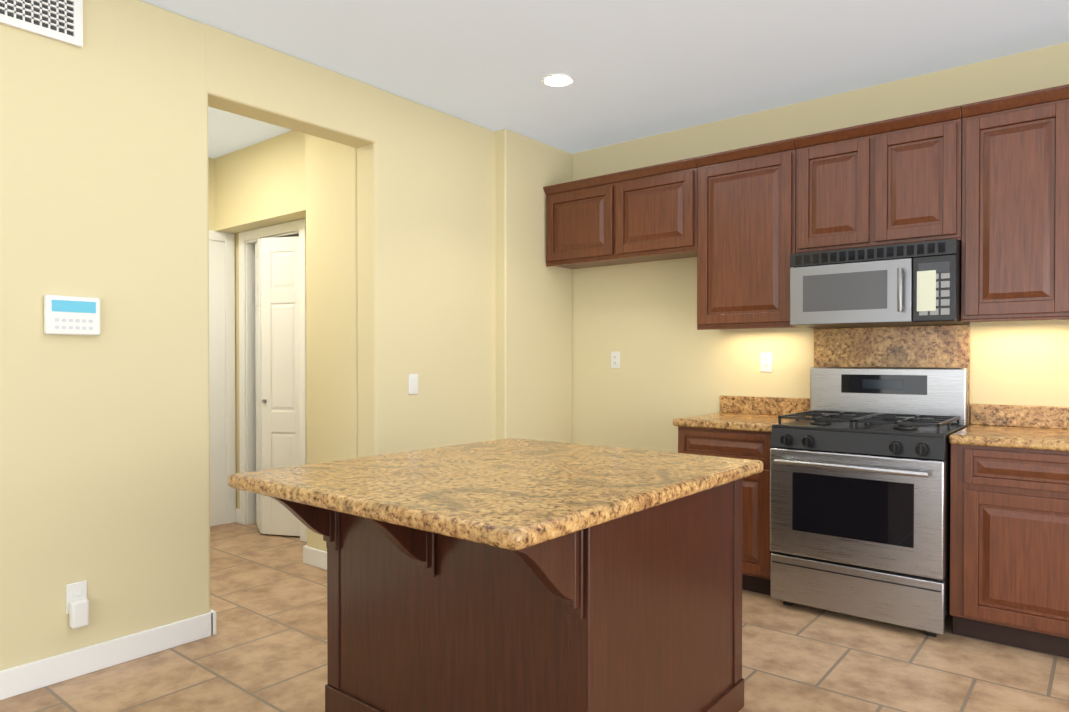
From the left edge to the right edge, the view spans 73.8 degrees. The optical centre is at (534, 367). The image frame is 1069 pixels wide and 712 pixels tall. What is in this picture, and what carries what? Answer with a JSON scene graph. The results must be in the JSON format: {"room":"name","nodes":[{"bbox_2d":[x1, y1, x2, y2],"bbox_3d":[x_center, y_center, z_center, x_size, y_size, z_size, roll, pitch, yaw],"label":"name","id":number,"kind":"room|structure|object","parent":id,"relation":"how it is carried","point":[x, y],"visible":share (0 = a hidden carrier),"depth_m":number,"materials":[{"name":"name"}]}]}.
{"room":"kitchen","nodes":[
{"label":"kitchen","id":0,"kind":"room"},
{"bbox_2d":[208,157,235,467],"bbox_3d":[-2.834,-0.184,4.899,0.170,2.740,1.530,0,1,39],"label":"wall","id":1,"kind":"structure","parent":0,"point":[211,191],"depth_m":5.29,"materials":[{"name":"beige paint"}]},
{"bbox_2d":[209,230,235,526],"bbox_3d":[-2.571,0.084,5.079,0.016,2.200,0.900,0,1,39],"label":"door","id":2,"kind":"structure","parent":1,"relation":"attached to","point":[222,358],"depth_m":5.35,"materials":[{"name":"white wood"}]},
{"bbox_2d":[235,233,246,524],"bbox_3d":[-2.240,-0.190,5.512,0.320,2.740,0.170,0,1,39],"label":"wall","id":3,"kind":"structure","parent":0,"point":[237,358],"depth_m":5.42,"materials":[{"name":"beige paint"}]},
{"bbox_2d":[0,0,494,670],"bbox_3d":[-2.478,-0.154,2.068,0.170,2.740,6.880,0,1,39],"label":"wall","id":4,"kind":"structure","parent":0,"point":[104,458],"depth_m":2.97,"materials":[{"name":"beige paint"}]},
{"bbox_2d":[0,0,82,47],"bbox_3d":[-1.967,-1.372,2.536,0.017,0.245,0.630,0,1,39],"label":"air vent","id":5,"kind":"object","parent":4,"relation":"in","point":[60,20],"visible":1,"depth_m":2.69,"materials":[{"name":"white metal"}]},
{"bbox_2d":[44,295,100,335],"bbox_3d":[-1.789,-0.202,2.758,0.029,0.150,0.190,0,1,39],"label":"keypad","id":6,"kind":"object","parent":4,"relation":"attached to","point":[69,315],"visible":1,"depth_m":2.74,"materials":[{"name":"white plastic"}]},
{"bbox_2d":[66,581,88,628],"bbox_3d":[-1.775,0.924,2.771,0.050,0.168,0.072,0,1,39],"label":"outlet","id":7,"kind":"object","parent":4,"relation":"attached to","point":[77,605],"visible":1,"depth_m":2.76,"materials":[{"name":"white plastic"}]},
{"bbox_2d":[0,609,215,699],"bbox_3d":[-3.006,1.171,1.284,0.014,0.105,4.974,0,1,39],"label":"baseboard","id":8,"kind":"structure","parent":4,"relation":"attached to","point":[27,677],"depth_m":2.85,"materials":[{"name":"white"}]},
{"bbox_2d":[205,24,376,147],"bbox_3d":[-1.231,-1.385,3.593,0.170,0.310,0.960,0,1,39],"label":"lintel","id":9,"kind":"object","parent":4,"relation":"attached to","point":[253,80],"visible":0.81,"depth_m":3.50,"materials":[{"name":"beige paint"}]},
{"bbox_2d":[408,374,417,393],"bbox_3d":[-0.700,0.094,4.119,0.010,0.116,0.072,0,1,39],"label":"light switch","id":10,"kind":"object","parent":4,"relation":"attached to","point":[412,383],"visible":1,"depth_m":4.11,"materials":[{"name":"white plastic"}]},
{"bbox_2d":[214,130,305,233],"bbox_3d":[-1.796,-1.285,4.929,1.390,0.538,0.160,0,1,39],"label":"wall","id":11,"kind":"structure","parent":0,"point":[262,184],"depth_m":4.90,"materials":[{"name":"beige paint"}]},
{"bbox_2d":[306,134,357,551],"bbox_3d":[-1.053,-0.178,4.357,0.500,2.740,0.470,0,1,39],"label":"wall","id":12,"kind":"structure","parent":0,"point":[331,310],"depth_m":4.16,"materials":[{"name":"beige paint"}]},
{"bbox_2d":[304,527,324,551],"bbox_3d":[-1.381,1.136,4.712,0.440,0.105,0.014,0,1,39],"label":"baseboard","id":13,"kind":"structure","parent":12,"relation":"attached to","point":[305,546],"depth_m":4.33,"materials":[{"name":"white"}]},
{"bbox_2d":[495,129,571,442],"bbox_3d":[-0.056,-0.185,4.983,0.260,2.740,0.740,0,1,39],"label":"wall","id":14,"kind":"structure","parent":0,"point":[533,346],"depth_m":4.80,"materials":[{"name":"beige paint"}]},
{"bbox_2d":[0,522,1068,711],"bbox_3d":[-0.499,1.251,1.070,9.200,0.050,7.800,0,1,39],"label":"floor","id":15,"kind":"structure","parent":0,"point":[263,648],"depth_m":2.89,"materials":[{"name":"tile"}]},
{"bbox_2d":[279,482,743,711],"bbox_3d":[-0.069,0.795,2.420,1.124,0.835,1.218,0,1,39],"label":"kitchen island","id":16,"kind":"object","parent":15,"relation":"on","point":[514,575],"depth_m":2.12,"materials":[{"name":"brown wood"}]},
{"bbox_2d":[228,438,762,553],"bbox_3d":[-0.072,0.355,2.391,1.198,0.045,1.370,0,1,39],"label":"island countertop","id":17,"kind":"structure","parent":16,"relation":"on","point":[509,495],"depth_m":2.06,"materials":[{"name":"beige stone"}]},
{"bbox_2d":[673,395,809,594],"bbox_3d":[1.191,0.687,4.044,0.571,1.017,0.637,0,1,39],"label":"base cabinet","id":18,"kind":"object","parent":15,"relation":"on","point":[739,427],"visible":0.46,"depth_m":3.77,"materials":[{"name":"brown wood"}]},
{"bbox_2d":[770,367,967,636],"bbox_3d":[1.661,0.600,3.552,0.766,1.200,0.743,0,1,39],"label":"range","id":19,"kind":"object","parent":15,"relation":"on","point":[859,491],"visible":1,"depth_m":3.35,"materials":[{"name":"silver metal"}]},
{"bbox_2d":[949,444,1068,657],"bbox_3d":[2.271,0.769,3.182,0.632,0.870,0.616,0,1,39],"label":"base cabinet","id":20,"kind":"object","parent":15,"relation":"on","point":[1009,525],"depth_m":3.01,"materials":[{"name":"brown wood"}]},
{"bbox_2d":[949,424,1068,451],"bbox_3d":[2.523,0.315,2.960,1.301,0.042,0.636,0,1,39],"label":"countertop","id":21,"kind":"structure","parent":20,"relation":"on","point":[975,435],"depth_m":3.07,"materials":[{"name":"brown stone"}]},
{"bbox_2d":[141,0,1068,158],"bbox_3d":[-0.499,-1.539,1.041,9.200,0.050,7.800,0,1,39],"label":"ceiling","id":22,"kind":"structure","parent":0,"point":[636,69],"depth_m":3.44,"materials":[{"name":"white paint"}]},
{"bbox_2d":[542,73,572,86],"bbox_3d":[0.123,-1.536,3.808,0.170,0.012,0.170,0,1,39],"label":"recessed light","id":23,"kind":"object","parent":22,"relation":"in","point":[557,80],"visible":1,"depth_m":3.79,"materials":[{"name":"white"}]},
{"bbox_2d":[572,42,1068,452],"bbox_3d":[2.779,-0.167,3.271,6.900,2.740,0.170,0,1,39],"label":"wall","id":24,"kind":"structure","parent":0,"point":[641,318],"depth_m":4.49,"materials":[{"name":"beige paint"}]},
{"bbox_2d":[611,352,619,367],"bbox_3d":[0.562,-0.054,4.953,0.072,0.116,0.010,0,1,39],"label":"electrical outlet","id":25,"kind":"object","parent":24,"relation":"attached to","point":[615,359],"visible":1,"depth_m":4.95,"materials":[{"name":"white plastic"}]},
{"bbox_2d":[543,158,696,268],"bbox_3d":[0.610,-0.972,4.682,1.135,0.544,0.351,0,1,39],"label":"upper cabinet","id":26,"kind":"object","parent":24,"relation":"attached to","point":[644,214],"visible":0.98,"depth_m":4.52,"materials":[{"name":"brown wood"}]},
{"bbox_2d":[695,138,795,329],"bbox_3d":[1.277,-0.731,4.144,0.578,1.014,0.351,0,1,39],"label":"upper cabinet","id":27,"kind":"object","parent":24,"relation":"attached to","point":[746,222],"visible":0.9,"depth_m":4.01,"materials":[{"name":"brown wood"}]},
{"bbox_2d":[760,353,771,371],"bbox_3d":[1.393,-0.032,4.279,0.072,0.116,0.010,0,1,39],"label":"electrical outlet","id":28,"kind":"object","parent":24,"relation":"attached to","point":[765,362],"visible":1,"depth_m":4.28,"materials":[{"name":"white plastic"}]},
{"bbox_2d":[794,105,961,252],"bbox_3d":[1.804,-0.920,3.714,0.775,0.626,0.351,0,1,39],"label":"upper cabinet","id":29,"kind":"object","parent":24,"relation":"attached to","point":[898,180],"visible":0.94,"depth_m":3.56,"materials":[{"name":"brown wood"}]},
{"bbox_2d":[790,239,969,328],"bbox_3d":[1.765,-0.411,3.669,0.766,0.380,0.477,0,1,39],"label":"microwave","id":30,"kind":"object","parent":29,"relation":"attached to","point":[912,284],"visible":1,"depth_m":3.50,"materials":[{"name":"silver metal"}]},
{"bbox_2d":[814,325,969,425],"bbox_3d":[1.908,0.213,3.853,0.770,0.868,0.023,0,1,39],"label":"backsplash","id":31,"kind":"structure","parent":24,"relation":"attached to","point":[942,346],"depth_m":3.81,"materials":[{"name":"stone"}]},
{"bbox_2d":[961,84,1068,321],"bbox_3d":[2.274,-0.723,3.335,0.431,1.014,0.351,0,1,39],"label":"upper cabinet","id":32,"kind":"object","parent":24,"relation":"attached to","point":[1015,217],"visible":1,"depth_m":3.21,"materials":[{"name":"brown wood"}]},
{"bbox_2d":[970,404,1068,427],"bbox_3d":[2.716,0.239,3.198,1.301,0.104,0.022,0,1,39],"label":"backsplash","id":33,"kind":"structure","parent":24,"relation":"attached to","point":[1021,416],"depth_m":3.46,"materials":[{"name":"brown stone"}]},
{"bbox_3d":[-1.832,-1.252,5.171,0.730,0.610,0.170,0,1,39],"label":"wall","id":34,"kind":"structure","parent":0,"visible":0},
{"bbox_2d":[239,218,306,541],"bbox_3d":[-1.837,0.083,5.178,0.870,2.200,0.186,0,1,39],"label":"door frame","id":35,"kind":"structure","parent":34,"relation":"attached to","point":[247,389],"depth_m":5.34,"materials":[{"name":"white wood"}]},
{"bbox_2d":[255,236,299,535],"bbox_3d":[-1.840,0.129,5.136,0.588,2.085,0.311,0,1,14],"label":"closet door leaf","id":36,"kind":"structure","parent":34,"relation":"in","point":[277,348],"depth_m":4.99,"materials":[{"name":"white wood"}]}
]}

